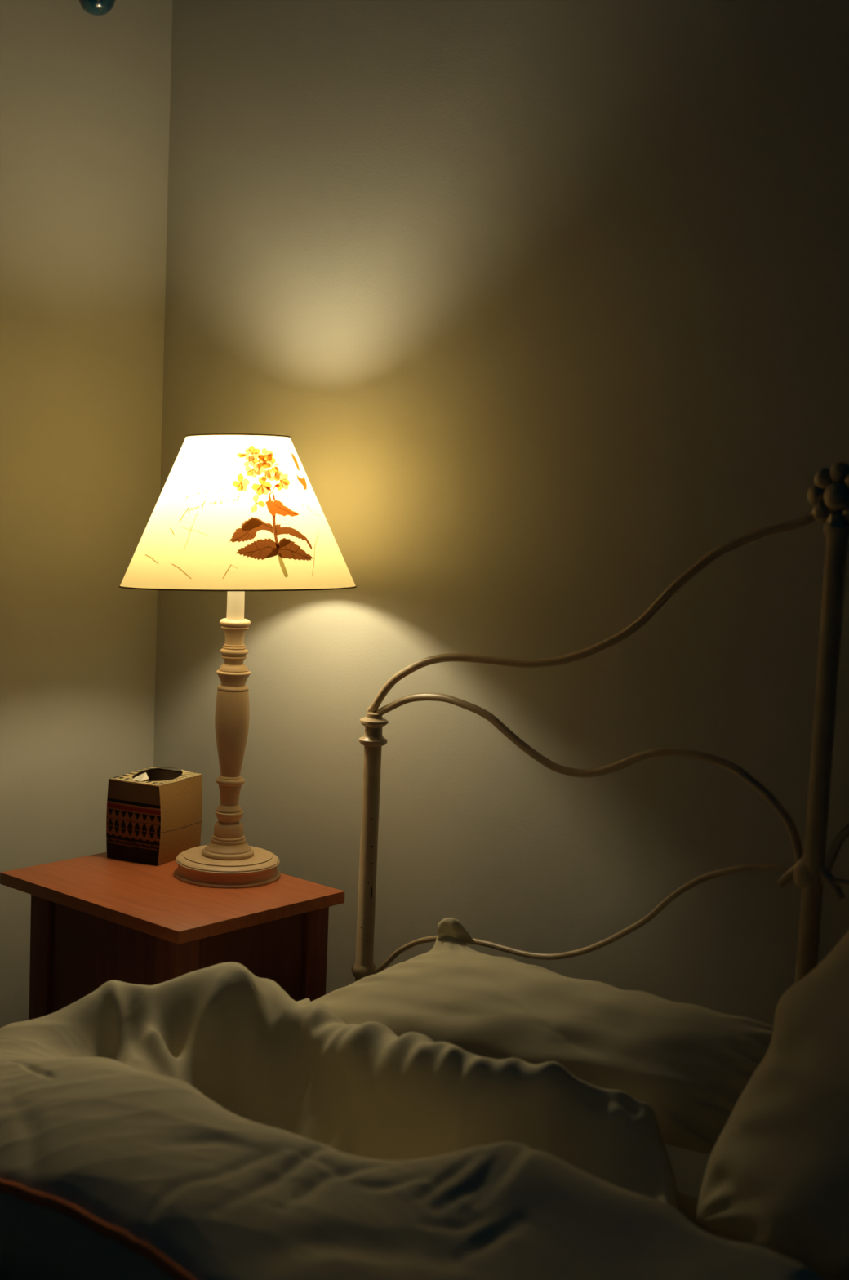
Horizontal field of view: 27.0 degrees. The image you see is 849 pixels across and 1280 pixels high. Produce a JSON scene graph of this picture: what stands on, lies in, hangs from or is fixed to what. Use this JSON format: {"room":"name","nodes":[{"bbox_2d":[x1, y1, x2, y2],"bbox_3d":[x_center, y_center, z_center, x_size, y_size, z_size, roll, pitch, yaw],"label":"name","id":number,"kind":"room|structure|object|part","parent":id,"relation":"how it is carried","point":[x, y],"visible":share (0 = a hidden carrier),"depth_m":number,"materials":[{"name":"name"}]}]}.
{"room":"bedroom","nodes":[
{"label":"bedroom","id":0,"kind":"room"},
{"bbox_2d":[0,0,173,1028],"bbox_3d":[-1.865,-0.284,1.403,0.120,2.600,4.200,8,9,41],"label":"wall","id":1,"kind":"structure","parent":0,"point":[85,97],"depth_m":2.81,"materials":[{"name":"paint"}]},
{"bbox_2d":[78,0,115,15],"bbox_3d":[-0.502,-1.100,2.665,0.084,0.306,0.060,4,7,13],"label":"hanging ornament","id":2,"kind":"object","parent":1,"relation":"hanging from","point":[95,7],"visible":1,"depth_m":2.67,"materials":[{"name":"blue glass"}]},
{"bbox_2d":[153,0,848,1199],"bbox_3d":[1.125,-0.185,1.664,4.350,2.600,0.120,8,9,41],"label":"wall","id":3,"kind":"structure","parent":0,"point":[541,307],"depth_m":2.44,"materials":[{"name":"paint"}]},
{"bbox_3d":[-0.307,1.285,0.243,4.320,0.100,4.320,8,9,41],"label":"floor","id":4,"kind":"structure","parent":0,"visible":0},
{"bbox_2d":[0,852,344,1019],"bbox_3d":[-0.377,0.646,2.584,0.392,0.600,0.313,8,9,41],"label":"bedside table","id":5,"kind":"object","parent":4,"relation":"on","point":[97,919],"visible":0.41,"depth_m":2.48,"materials":[{"name":"brown wood"}]},
{"bbox_3d":[-0.548,0.649,2.573,0.042,0.582,0.042,8,9,41],"label":"leg","id":6,"kind":"part","parent":5,"relation":"part of","materials":[{"name":"brown wood"}]},
{"bbox_3d":[-0.449,0.615,2.471,0.232,0.482,0.012,8,9,41],"label":"panel","id":7,"kind":"part","parent":5,"relation":"part of","materials":[{"name":"brown wood"}]},
{"bbox_2d":[106,767,202,866],"bbox_3d":[-0.410,0.262,2.692,0.104,0.132,0.123,6,8,24],"label":"tissue box","id":8,"kind":"object","parent":5,"relation":"on","point":[154,815],"visible":0.99,"depth_m":2.65,"materials":[{"name":"brown cardboard"}]},
{"bbox_3d":[-0.342,0.679,2.395,0.042,0.582,0.042,8,9,41],"label":"leg","id":9,"kind":"part","parent":5,"relation":"part of","materials":[{"name":"brown wood"}]},
{"bbox_2d":[119,433,356,888],"bbox_3d":[-0.272,0.026,2.556,0.339,0.646,0.338,-3,9,-36],"label":"table lamp","id":10,"kind":"object","parent":5,"relation":"on","point":[235,513],"visible":1,"depth_m":2.45,"materials":[{"name":"beige paint"}]},
{"bbox_3d":[-0.281,0.137,2.575,0.051,0.338,0.051,8,9,41],"label":"stem","id":11,"kind":"part","parent":10,"relation":"part of","materials":[{"name":"beige paint"}]},
{"bbox_2d":[145,445,319,578],"bbox_3d":[-0.251,-0.176,2.430,0.243,0.182,0.118,0,7,-19],"label":"print","id":12,"kind":"object","parent":10,"relation":"on","point":[223,512],"depth_m":2.43,"materials":[{"name":"orange paint"}]},
{"bbox_3d":[-0.267,-0.184,2.536,0.337,0.213,0.337,3,5,41],"label":"lampshade","id":13,"kind":"part","parent":10,"relation":"part of","materials":[{"name":"paper"}]},
{"bbox_3d":[-0.252,0.623,2.475,0.012,0.482,0.205,8,9,41],"label":"panel","id":14,"kind":"part","parent":5,"relation":"part of","materials":[{"name":"brown wood"}]},
{"bbox_3d":[-0.179,0.664,2.580,0.042,0.582,0.042,8,9,41],"label":"leg","id":15,"kind":"part","parent":5,"relation":"part of","materials":[{"name":"brown wood"}]},
{"bbox_2d":[351,462,848,983],"bbox_3d":[-0.168,0.476,1.369,1.431,1.247,1.888,8,9,41],"label":"frame","id":16,"kind":"object","parent":4,"relation":"on","point":[828,496],"visible":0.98,"depth_m":2.07,"materials":[{"name":"beige metal"}]},
{"bbox_3d":[-0.089,0.530,2.538,0.040,0.865,0.040,8,9,41],"label":"headboard post","id":17,"kind":"part","parent":16,"relation":"part of","materials":[{"name":"beige metal"}]},
{"bbox_3d":[0.175,0.377,2.292,0.687,0.300,0.008,8,9,41],"label":"rail","id":18,"kind":"part","parent":16,"relation":"part of","materials":[{"name":"beige metal"}]},
{"bbox_3d":[0.187,0.168,2.269,0.692,0.142,0.011,8,9,41],"label":"rail","id":19,"kind":"part","parent":16,"relation":"part of","materials":[{"name":"beige metal"}]},
{"bbox_3d":[0.193,-0.026,2.243,0.708,0.352,0.011,8,9,41],"label":"rail","id":20,"kind":"part","parent":16,"relation":"part of","materials":[{"name":"beige metal"}]},
{"bbox_2d":[676,1191,724,1239],"bbox_3d":[-0.182,0.803,1.410,1.325,0.134,1.795,8,9,41],"label":"mattress","id":21,"kind":"object","parent":16,"relation":"on","point":[687,1205],"visible":0.02,"depth_m":2.09,"materials":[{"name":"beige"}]},
{"bbox_2d":[0,961,822,1279],"bbox_3d":[-0.139,0.607,1.930,1.163,0.324,0.688,8,9,41],"label":"duvet","id":22,"kind":"object","parent":21,"relation":"on","point":[212,1122],"visible":1,"depth_m":1.80,"materials":[{"name":"white fabric"}]},
{"bbox_2d":[311,917,773,1154],"bbox_3d":[0.116,0.482,2.224,0.810,0.184,0.226,6,8,25],"label":"pillow","id":23,"kind":"object","parent":21,"relation":"on","point":[692,1064],"visible":0.66,"depth_m":2.11,"materials":[{"name":"white fabric"}]},
{"bbox_2d":[696,929,848,1279],"bbox_3d":[0.624,0.468,1.720,0.712,0.413,0.273,8,9,41],"label":"pillow","id":24,"kind":"object","parent":21,"relation":"on","point":[776,1175],"visible":0.98,"depth_m":1.84,"materials":[{"name":"white fabric"}]},
{"bbox_3d":[0.441,0.448,2.064,0.032,1.188,0.032,8,9,41],"label":"post","id":25,"kind":"part","parent":16,"relation":"part of","materials":[{"name":"beige metal"}]},
{"bbox_3d":[0.707,0.456,1.831,0.687,0.300,0.008,8,9,41],"label":"rail","id":26,"kind":"part","parent":16,"relation":"part of","materials":[{"name":"beige metal"}]},
{"bbox_3d":[0.718,0.247,1.808,0.692,0.142,0.011,8,9,41],"label":"rail","id":27,"kind":"part","parent":16,"relation":"part of","materials":[{"name":"beige metal"}]}
]}

